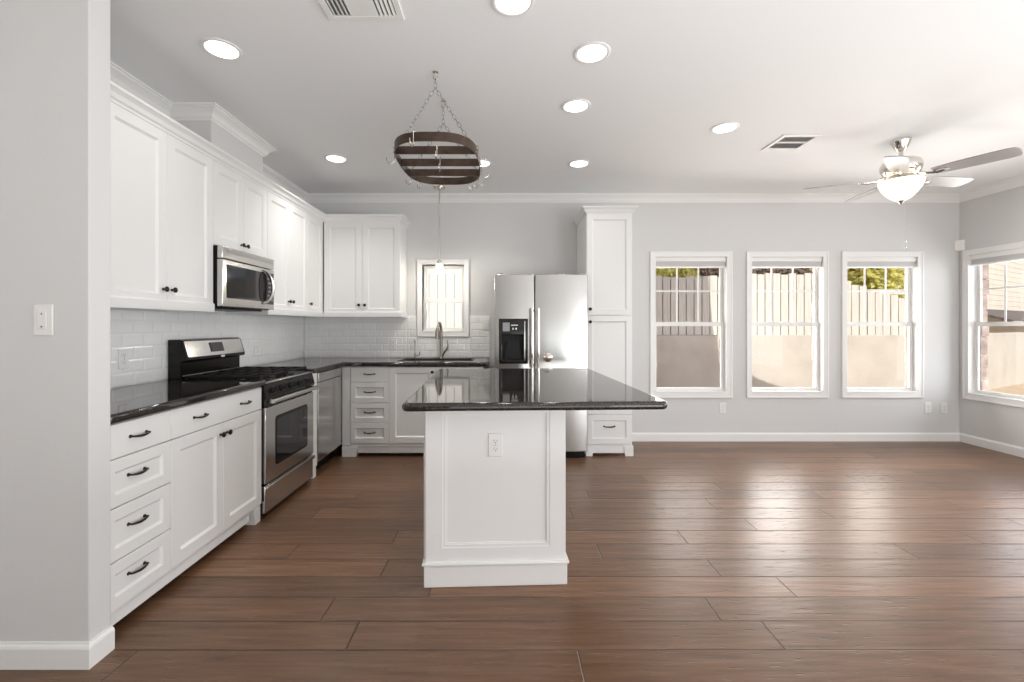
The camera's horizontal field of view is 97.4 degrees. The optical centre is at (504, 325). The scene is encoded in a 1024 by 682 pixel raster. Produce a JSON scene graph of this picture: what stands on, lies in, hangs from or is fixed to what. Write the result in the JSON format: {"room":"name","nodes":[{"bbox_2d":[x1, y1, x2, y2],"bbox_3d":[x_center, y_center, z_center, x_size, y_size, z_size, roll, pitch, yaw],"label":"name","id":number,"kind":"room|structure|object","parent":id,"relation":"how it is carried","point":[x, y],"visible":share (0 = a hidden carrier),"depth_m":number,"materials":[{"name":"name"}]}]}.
{"room":"kitchen","nodes":[
{"label":"kitchen","id":0,"kind":"room"},
{"bbox_2d":[0,0,109,641],"bbox_3d":[-1.919,-0.083,1.748,0.693,2.785,0.095,0,0,0],"label":"wall partition","id":1,"kind":"structure","parent":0,"point":[55,54],"depth_m":1.70,"materials":[{"name":"white paint"}]},
{"bbox_2d":[33,304,52,335],"bbox_3d":[-1.740,-0.021,1.695,0.073,0.118,0.010,0,0,0],"label":"dimmer switch","id":2,"kind":"object","parent":1,"relation":"attached to","point":[42,313],"visible":1,"depth_m":1.69,"materials":[{"name":"white plastic"}]},
{"bbox_2d":[0,624,114,669],"bbox_3d":[-1.901,1.242,-0.602,0.687,0.096,4.797,0,0,0],"label":"baseboard","id":3,"kind":"structure","parent":1,"relation":"attached to","point":[13,655],"depth_m":1.69,"materials":[{"name":"white paint"}]},
{"bbox_2d":[110,307,303,388],"bbox_3d":[-2.300,-0.083,1.010,0.110,2.845,8.220,0,0,0],"label":"wall","id":4,"kind":"structure","parent":0,"point":[111,308],"depth_m":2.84,"materials":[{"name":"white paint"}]},
{"bbox_2d":[118,349,128,368],"bbox_3d":[-2.231,0.195,2.635,0.008,0.116,0.072,0,0,0],"label":"power outlet","id":5,"kind":"object","parent":4,"relation":"attached to","point":[123,354],"visible":1,"depth_m":2.63,"materials":[{"name":"white plastic"}]},
{"bbox_2d":[110,101,212,302],"bbox_3d":[-2.051,-0.599,2.366,0.363,0.978,1.132,0,0,0],"label":"upper cabinet","id":6,"kind":"object","parent":4,"relation":"attached to","point":[161,186],"visible":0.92,"depth_m":2.47,"materials":[{"name":"white paint"}]},
{"bbox_2d":[110,295,214,311],"bbox_3d":[-2.067,-0.117,2.366,0.346,0.058,1.139,0,0,0],"label":"trim","id":7,"kind":"structure","parent":6,"relation":"attached to","point":[163,305],"depth_m":2.48,"materials":[{"name":"white paint"}]},
{"bbox_2d":[213,160,266,257],"bbox_3d":[-2.051,-0.808,3.267,0.363,0.560,0.666,0,0,0],"label":"upper cabinet","id":8,"kind":"object","parent":4,"relation":"attached to","point":[239,204],"visible":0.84,"depth_m":3.20,"materials":[{"name":"white paint"}]},
{"bbox_2d":[213,245,274,311],"bbox_3d":[-2.015,-0.317,3.269,0.437,0.414,0.658,0,0,0],"label":"microwave oven","id":9,"kind":"object","parent":8,"relation":"attached to","point":[242,281],"visible":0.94,"depth_m":3.16,"materials":[{"name":"silver metal"}]},
{"bbox_2d":[267,190,322,310],"bbox_3d":[-2.051,-0.599,4.151,0.363,0.978,1.098,0,0,0],"label":"upper cabinet","id":10,"kind":"object","parent":4,"relation":"attached to","point":[294,236],"visible":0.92,"depth_m":4.07,"materials":[{"name":"white paint"}]},
{"bbox_2d":[177,121,262,174],"bbox_3d":[-2.116,-1.282,3.333,0.298,0.385,0.645,0,0,0],"label":"wall","id":11,"kind":"structure","parent":0,"point":[208,130],"depth_m":3.18,"materials":[{"name":"white paint"}]},
{"bbox_2d":[0,441,1023,681],"bbox_3d":[1.413,1.330,1.010,7.415,0.080,8.120,0,0,0],"label":"floor","id":12,"kind":"structure","parent":0,"point":[690,561],"depth_m":2.21,"materials":[{"name":"brown wood"}]},
{"bbox_2d":[110,410,170,624],"bbox_3d":[-1.904,0.822,1.982,0.658,0.847,0.365,0,0,0],"label":"base cabinet","id":13,"kind":"object","parent":12,"relation":"on","point":[140,447],"visible":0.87,"depth_m":1.98,"materials":[{"name":"white paint"}]},
{"bbox_2d":[167,387,260,583],"bbox_3d":[-1.904,0.844,2.568,0.658,0.892,0.807,0,0,0],"label":"base cabinet","id":14,"kind":"object","parent":12,"relation":"on","point":[215,482],"visible":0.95,"depth_m":2.48,"materials":[{"name":"white paint"}]},
{"bbox_2d":[110,380,265,423],"bbox_3d":[-1.905,0.378,2.385,0.659,0.040,1.176,0,0,0],"label":"countertop","id":15,"kind":"structure","parent":14,"relation":"on","point":[135,401],"depth_m":2.37,"materials":[{"name":"stone"}]},
{"bbox_2d":[168,337,319,513],"bbox_3d":[-1.879,0.693,3.354,0.708,1.195,0.750,0,0,0],"label":"gas range","id":16,"kind":"object","parent":12,"relation":"on","point":[287,394],"visible":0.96,"depth_m":3.22,"materials":[{"name":"silver metal"}]},
{"bbox_2d":[194,370,311,381],"bbox_3d":[-1.891,0.380,3.354,0.588,0.015,0.750,0,0,0],"label":"cooktop","id":17,"kind":"object","parent":16,"relation":"in","point":[295,374],"depth_m":3.28,"materials":[{"name":"black metal"}]},
{"bbox_2d":[310,373,316,478],"bbox_3d":[-1.914,0.844,3.789,0.622,0.892,0.105,0,0,0],"label":"filler panel","id":18,"kind":"object","parent":12,"relation":"on","point":[314,374],"visible":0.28,"depth_m":3.81,"materials":[{"name":"white paint"}]},
{"bbox_2d":[316,367,341,469],"bbox_3d":[-1.904,0.848,4.122,0.622,0.885,0.552,0,0,0],"label":"dishwasher","id":19,"kind":"object","parent":12,"relation":"on","point":[329,392],"visible":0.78,"depth_m":4.09,"materials":[{"name":"grey metal"}]},
{"bbox_2d":[342,366,389,456],"bbox_3d":[-1.369,0.844,4.694,0.462,0.892,0.628,0,0,0],"label":"base cabinet","id":20,"kind":"object","parent":12,"relation":"on","point":[365,389],"visible":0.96,"depth_m":4.41,"materials":[{"name":"white paint"}]},
{"bbox_2d":[389,366,485,452],"bbox_3d":[-0.676,0.844,4.694,0.922,0.892,0.628,0,0,0],"label":"base cabinet","id":21,"kind":"object","parent":12,"relation":"on","point":[406,429],"visible":0.44,"depth_m":4.42,"materials":[{"name":"white paint"}]},
{"bbox_2d":[251,358,488,372],"bbox_3d":[-1.205,0.378,4.370,2.058,0.040,1.277,0,0,0],"label":"countertop","id":22,"kind":"structure","parent":21,"relation":"on","point":[316,365],"depth_m":4.38,"materials":[{"name":"stone"}]},
{"bbox_2d":[414,340,419,357],"bbox_3d":[-0.977,0.256,4.919,0.083,0.205,0.063,0,0,-44],"label":"filter faucet","id":23,"kind":"object","parent":22,"relation":"on","point":[415,355],"visible":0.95,"depth_m":4.92,"materials":[{"name":"silver metal"}]},
{"bbox_2d":[398,358,474,366],"bbox_3d":[-0.708,0.456,4.707,0.761,0.204,0.301,0,0,0],"label":"sink","id":24,"kind":"object","parent":22,"relation":"in","point":[404,359],"visible":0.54,"depth_m":4.63,"materials":[{"name":"grey metal"}]},
{"bbox_2d":[435,322,448,357],"bbox_3d":[-0.710,0.158,4.843,0.114,0.399,0.219,0,0,26],"label":"kitchen faucet","id":25,"kind":"object","parent":22,"relation":"on","point":[437,332],"visible":0.97,"depth_m":4.91,"materials":[{"name":"silver metal"}]},
{"bbox_2d":[422,410,568,587],"bbox_3d":[-0.088,0.844,2.928,0.755,0.892,1.427,0,0,-3],"label":"kitchen island","id":26,"kind":"object","parent":12,"relation":"on","point":[489,521],"visible":0.88,"depth_m":2.24,"materials":[{"name":"white paint"}]},
{"bbox_2d":[488,433,502,456],"bbox_3d":[-0.047,0.595,2.239,0.072,0.116,0.008,0,0,-3],"label":"power outlet","id":27,"kind":"object","parent":26,"relation":"attached to","point":[495,440],"visible":1,"depth_m":2.24,"materials":[{"name":"white plastic"}]},
{"bbox_2d":[492,438,498,443],"bbox_3d":[-0.047,0.576,2.236,0.034,0.029,0.002,0,0,-3],"label":"socket","id":28,"kind":"object","parent":27,"relation":"attached to","point":[494,440],"depth_m":2.23,"materials":[{"name":"grey plastic"}]},
{"bbox_2d":[492,446,498,451],"bbox_3d":[-0.047,0.615,2.236,0.034,0.029,0.002,0,0,-3],"label":"socket","id":29,"kind":"object","parent":27,"relation":"attached to","point":[494,448],"depth_m":2.23,"materials":[{"name":"grey plastic"}]},
{"bbox_2d":[402,368,666,411],"bbox_3d":[0.112,0.378,2.929,1.255,0.040,1.680,0,0,-3],"label":"island countertop","id":30,"kind":"structure","parent":26,"relation":"on","point":[501,389],"depth_m":2.40,"materials":[{"name":"stone"}]},
{"bbox_2d":[495,273,587,456],"bbox_3d":[0.348,0.391,4.630,0.897,1.798,0.740,0,0,0],"label":"refrigerator","id":31,"kind":"object","parent":12,"relation":"on","point":[541,320],"visible":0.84,"depth_m":4.33,"materials":[{"name":"grey metal"}]},
{"bbox_2d":[573,206,637,455],"bbox_3d":[1.029,0.061,4.703,0.544,2.458,0.630,0,0,0],"label":"pantry cabinet","id":32,"kind":"object","parent":12,"relation":"on","point":[604,233],"visible":0.9,"depth_m":4.44,"materials":[{"name":"white paint"}]},
{"bbox_2d":[110,0,1023,192],"bbox_3d":[1.413,-1.515,1.010,7.415,0.120,8.120,0,0,0],"label":"ceiling","id":33,"kind":"structure","parent":0,"point":[947,76],"depth_m":2.72,"materials":[{"name":"white paint"}]},
{"bbox_2d":[200,37,242,60],"bbox_3d":[-1.490,-1.451,2.368,0.192,0.010,0.192,0,0,0],"label":"recessed light","id":34,"kind":"object","parent":33,"relation":"in","point":[216,47],"visible":1,"depth_m":2.36,"materials":[{"name":"white paint"}]},
{"bbox_2d":[324,154,347,162],"bbox_3d":[-1.472,-1.451,3.920,0.192,0.010,0.192,0,0,0],"label":"recessed light","id":35,"kind":"object","parent":33,"relation":"in","point":[334,158],"visible":1,"depth_m":3.90,"materials":[{"name":"white paint"}]},
{"bbox_2d":[318,0,404,20],"bbox_3d":[-0.655,-1.450,1.955,0.360,0.011,0.360,0,0,0],"label":"ceiling vent","id":36,"kind":"object","parent":33,"relation":"in","point":[341,10],"visible":1,"depth_m":2.07,"materials":[{"name":"white metal"}]},
{"bbox_2d":[393,70,480,184],"bbox_3d":[-0.400,-1.218,2.770,0.519,0.473,0.761,0,0,0],"label":"pot rack","id":37,"kind":"object","parent":33,"relation":"hanging from","point":[420,175],"visible":1,"depth_m":2.77,"materials":[{"name":"brown metal"}]},
{"bbox_2d":[409,129,414,146],"bbox_3d":[-0.491,-0.996,2.380,0.006,0.102,0.068,0,0,12],"label":"hook","id":38,"kind":"object","parent":37,"relation":"hanging from","point":[413,129],"visible":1,"depth_m":2.39,"materials":[{"name":"silver metal"}]},
{"bbox_2d":[433,185,444,273],"bbox_3d":[-0.690,-1.002,4.730,0.124,0.905,0.124,0,0,0],"label":"pendant light","id":39,"kind":"object","parent":33,"relation":"hanging from","point":[439,268],"visible":0.99,"depth_m":4.71,"materials":[{"name":"white glass"}]},
{"bbox_2d":[475,159,491,166],"bbox_3d":[-0.215,-1.451,4.030,0.192,0.010,0.192,0,0,0],"label":"recessed light","id":40,"kind":"object","parent":33,"relation":"in","point":[486,163],"visible":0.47,"depth_m":4.02,"materials":[{"name":"white paint"}]},
{"bbox_2d":[492,0,533,16],"bbox_3d":[0.036,-1.451,2.020,0.192,0.010,0.192,0,0,0],"label":"recessed light","id":41,"kind":"object","parent":33,"relation":"in","point":[509,8],"visible":1,"depth_m":2.05,"materials":[{"name":"white paint"}]},
{"bbox_2d":[561,98,590,112],"bbox_3d":[0.470,-1.451,2.980,0.192,0.010,0.192,0,0,0],"label":"recessed light","id":42,"kind":"object","parent":33,"relation":"in","point":[578,105],"visible":1,"depth_m":2.96,"materials":[{"name":"white paint"}]},
{"bbox_2d":[568,160,589,167],"bbox_3d":[0.665,-1.451,4.040,0.192,0.010,0.192,0,0,0],"label":"recessed light","id":43,"kind":"object","parent":33,"relation":"in","point":[575,163],"visible":1,"depth_m":4.02,"materials":[{"name":"white paint"}]},
{"bbox_2d":[574,41,610,63],"bbox_3d":[0.465,-1.451,2.400,0.192,0.010,0.192,0,0,0],"label":"recessed light","id":44,"kind":"object","parent":33,"relation":"in","point":[593,52],"visible":1,"depth_m":2.39,"materials":[{"name":"white paint"}]},
{"bbox_2d":[710,122,738,133],"bbox_3d":[1.617,-1.451,3.310,0.192,0.010,0.192,0,0,0],"label":"recessed light","id":45,"kind":"object","parent":33,"relation":"in","point":[726,127],"visible":1,"depth_m":3.29,"materials":[{"name":"white paint"}]},
{"bbox_2d":[761,134,821,150],"bbox_3d":[2.268,-1.450,3.575,0.295,0.011,0.300,0,0,0],"label":"ceiling vent","id":46,"kind":"object","parent":33,"relation":"in","point":[786,142],"visible":1,"depth_m":3.56,"materials":[{"name":"white metal"}]},
{"bbox_2d":[803,136,1023,248],"bbox_3d":[3.129,-1.028,3.559,1.227,0.855,1.220,0,0,0],"label":"ceiling fan","id":47,"kind":"object","parent":33,"relation":"hanging from","point":[901,184],"visible":1,"depth_m":3.43,"materials":[{"name":"silver metal"}]},
{"bbox_2d":[304,203,958,440],"bbox_3d":[1.413,-0.083,5.075,7.515,2.845,0.110,0,0,0],"label":"wall","id":48,"kind":"structure","parent":0,"point":[505,238],"depth_m":5.02,"materials":[{"name":"white paint"}]},
{"bbox_2d":[324,222,406,311],"bbox_3d":[-1.495,-0.599,4.839,0.800,0.978,0.338,0,0,0],"label":"upper cabinet","id":49,"kind":"object","parent":48,"relation":"attached to","point":[365,263],"visible":0.98,"depth_m":4.71,"materials":[{"name":"white paint"}]},
{"bbox_2d":[110,80,410,227],"bbox_3d":[-1.486,-1.118,3.409,0.869,0.072,3.223,0,0,0],"label":"trim","id":50,"kind":"structure","parent":49,"relation":"attached to","point":[123,98],"depth_m":2.96,"materials":[{"name":"white paint"}]},
{"bbox_2d":[225,308,406,317],"bbox_3d":[-1.749,-0.117,4.372,0.682,0.058,1.827,0,0,36],"label":"trim","id":51,"kind":"structure","parent":49,"relation":"attached to","point":[277,311],"depth_m":4.55,"materials":[{"name":"white paint"}]},
{"bbox_2d":[304,315,489,357],"bbox_3d":[-1.202,0.121,5.016,2.069,0.473,0.008,0,0,0],"label":"tiled wall","id":52,"kind":"structure","parent":48,"relation":"attached to","point":[324,337],"depth_m":5.01,"materials":[{"name":"white tile"}]},
{"bbox_2d":[390,339,396,349],"bbox_3d":[-1.243,0.212,5.006,0.072,0.116,0.008,0,0,0],"label":"power outlet","id":53,"kind":"object","parent":52,"relation":"attached to","point":[393,342],"visible":1,"depth_m":5.00,"materials":[{"name":"white plastic"}]},
{"bbox_2d":[483,319,488,329],"bbox_3d":[-0.215,-0.010,5.006,0.070,0.114,0.009,0,0,0],"label":"light switch","id":54,"kind":"object","parent":52,"relation":"attached to","point":[485,321],"visible":1,"depth_m":5.00,"materials":[{"name":"white plastic"}]},
{"bbox_2d":[417,259,468,336],"bbox_3d":[-0.688,-0.304,5.065,0.578,0.864,0.134,0,0,0],"label":"window","id":55,"kind":"structure","parent":48,"relation":"in","point":[464,331],"depth_m":5.00,"materials":[{"name":"white paint"}]},
{"bbox_2d":[110,61,1023,202],"bbox_3d":[1.413,-1.412,1.010,7.315,0.086,8.020,0,0,0],"label":"trim","id":56,"kind":"structure","parent":48,"relation":"attached to","point":[178,111],"depth_m":4.94,"materials":[{"name":"white paint"}]},
{"bbox_2d":[650,251,732,397],"bbox_3d":[2.072,-0.008,5.065,0.918,1.632,0.134,0,0,0],"label":"window","id":57,"kind":"structure","parent":48,"relation":"in","point":[725,390],"depth_m":5.00,"materials":[{"name":"white paint"}]},
{"bbox_2d":[656,257,725,267],"bbox_3d":[2.072,-0.706,5.048,0.785,0.115,0.048,0,0,0],"label":"window shade","id":58,"kind":"object","parent":57,"relation":"attached to","point":[661,262],"visible":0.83,"depth_m":5.03,"materials":[{"name":"white fabric"}]},
{"bbox_2d":[719,403,725,412],"bbox_3d":[2.425,0.920,5.016,0.072,0.116,0.008,0,0,0],"label":"power outlet","id":59,"kind":"object","parent":48,"relation":"attached to","point":[722,406],"visible":1,"depth_m":5.01,"materials":[{"name":"white plastic"}]},
{"bbox_2d":[746,251,828,397],"bbox_3d":[3.145,-0.008,5.065,0.914,1.632,0.134,0,0,0],"label":"window","id":60,"kind":"structure","parent":48,"relation":"in","point":[820,290],"depth_m":5.00,"materials":[{"name":"white paint"}]},
{"bbox_2d":[752,257,821,267],"bbox_3d":[3.144,-0.706,5.048,0.784,0.115,0.048,0,0,0],"label":"window shade","id":61,"kind":"object","parent":60,"relation":"attached to","point":[757,262],"visible":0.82,"depth_m":5.03,"materials":[{"name":"white fabric"}]},
{"bbox_2d":[841,251,923,397],"bbox_3d":[4.203,-0.008,5.065,0.910,1.632,0.134,0,0,0],"label":"window","id":62,"kind":"structure","parent":48,"relation":"in","point":[914,290],"depth_m":5.00,"materials":[{"name":"white paint"}]},
{"bbox_2d":[847,257,915,267],"bbox_3d":[4.202,-0.706,5.048,0.779,0.115,0.048,0,0,0],"label":"window shade","id":63,"kind":"object","parent":62,"relation":"attached to","point":[852,262],"visible":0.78,"depth_m":5.03,"materials":[{"name":"white fabric"}]},
{"bbox_2d":[925,402,930,412],"bbox_3d":[4.716,0.916,5.016,0.072,0.116,0.008,0,0,0],"label":"power outlet","id":64,"kind":"object","parent":48,"relation":"attached to","point":[927,404],"visible":1,"depth_m":5.01,"materials":[{"name":"white plastic"}]},
{"bbox_2d":[941,403,946,412],"bbox_3d":[4.894,0.920,5.016,0.072,0.116,0.008,0,0,0],"label":"power outlet","id":65,"kind":"object","parent":48,"relation":"attached to","point":[943,405],"visible":1,"depth_m":5.01,"materials":[{"name":"white plastic"}]},
{"bbox_2d":[954,240,964,250],"bbox_3d":[5.039,-0.889,4.989,0.062,0.118,0.062,0,0,0],"label":"sensor","id":66,"kind":"object","parent":48,"relation":"attached to","point":[959,245],"visible":1,"depth_m":4.98,"materials":[{"name":"white plastic"}]},
{"bbox_2d":[426,268,907,386],"bbox_3d":[1.357,-0.060,5.149,7.805,3.300,0.035,0,0,0],"label":"wall","id":67,"kind":"structure","parent":0,"point":[813,327],"depth_m":5.15,"materials":[{"name":"brick"}]},
{"bbox_2d":[980,264,988,390],"bbox_3d":[5.223,-0.060,1.005,0.083,3.300,8.410,0,0,0],"label":"wall","id":68,"kind":"structure","parent":0,"point":[984,330],"depth_m":4.91,"materials":[{"name":"brick"}]},
{"bbox_2d":[959,185,1023,447],"bbox_3d":[5.125,-0.083,1.010,0.110,2.845,8.220,0,0,0],"label":"wall","id":69,"kind":"structure","parent":0,"point":[994,219],"depth_m":4.71,"materials":[{"name":"white paint"}]},
{"bbox_2d":[632,433,1023,457],"bbox_3d":[3.166,1.242,1.010,3.808,0.096,8.020,0,0,0],"label":"baseboard","id":70,"kind":"structure","parent":69,"relation":"attached to","point":[1018,451],"depth_m":5.01,"materials":[{"name":"white paint"}]},
{"bbox_2d":[962,241,1023,407],"bbox_3d":[5.115,-0.008,4.515,0.134,1.632,0.915,0,0,0],"label":"window","id":71,"kind":"structure","parent":69,"relation":"in","point":[972,289],"depth_m":4.91,"materials":[{"name":"white paint"}]},
{"bbox_2d":[971,248,1023,265],"bbox_3d":[5.098,-0.706,4.515,0.048,0.115,0.782,0,0,0],"label":"window shade","id":72,"kind":"object","parent":71,"relation":"attached to","point":[1017,254],"visible":1,"depth_m":4.63,"materials":[{"name":"white fabric"}]},
{"label":"outside","id":73,"kind":"structure","parent":0,"visible":0},
{"bbox_2d":[988,383,1023,395],"bbox_3d":[8.500,1.510,9.000,35.000,0.200,34.000,0,0,0],"label":"ground","id":74,"kind":"structure","parent":73,"point":[1017,389],"depth_m":9.91,"materials":[{"name":"beige concrete"}]},
{"bbox_2d":[426,269,461,327],"bbox_3d":[-1.250,0.140,7.935,4.300,2.540,0.070,0,0,0],"label":"fence","id":75,"kind":"object","parent":74,"relation":"on","point":[446,280],"visible":0.02,"depth_m":7.90,"materials":[{"name":"white paint"}]},
{"bbox_2d":[656,268,701,279],"bbox_3d":[3.405,-0.059,9.010,1.627,2.959,0.739,0,0,-10],"label":"leafy shrub","id":76,"kind":"object","parent":74,"relation":"on","point":[670,272],"visible":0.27,"depth_m":8.87,"materials":[{"name":"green plant"}]},
{"bbox_2d":[699,268,718,279],"bbox_3d":[3.900,0.070,8.477,0.526,2.682,0.272,0,0,0],"label":"vine","id":77,"kind":"object","parent":74,"relation":"on","point":[704,271],"visible":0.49,"depth_m":8.42,"materials":[{"name":"brown plant"}]},
{"bbox_2d":[752,268,812,274],"bbox_3d":[5.202,0.123,8.473,1.177,2.577,0.333,0,0,0],"label":"vine","id":78,"kind":"object","parent":74,"relation":"on","point":[783,271],"visible":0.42,"depth_m":8.39,"materials":[{"name":"brown plant"}]},
{"bbox_2d":[656,332,1023,389],"bbox_3d":[7.482,0.830,9.037,13.134,1.320,1.915,0,0,-16],"label":"wall","id":79,"kind":"structure","parent":74,"relation":"on","point":[681,360],"depth_m":8.00,"materials":[{"name":"paint"}]},
{"bbox_2d":[656,273,905,334],"bbox_3d":[4.150,-0.391,8.105,6.300,1.118,0.090,0,0,0],"label":"fence","id":80,"kind":"object","parent":79,"relation":"on","point":[665,301],"visible":0.48,"depth_m":8.07,"materials":[{"name":"beige wood"}]},
{"bbox_2d":[809,268,905,297],"bbox_3d":[6.670,-0.393,8.855,1.920,3.651,1.336,0,0,0],"label":"leafy tree","id":81,"kind":"object","parent":74,"relation":"on","point":[875,277],"visible":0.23,"depth_m":8.35,"materials":[{"name":"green plant"}]},
{"bbox_2d":[809,260,1023,332],"bbox_3d":[20.844,-1.690,19.363,20.000,6.200,4.500,0,0,-29],"label":"house","id":82,"kind":"structure","parent":74,"relation":"on","point":[1015,269],"depth_m":17.86,"materials":[{"name":"beige wood"}]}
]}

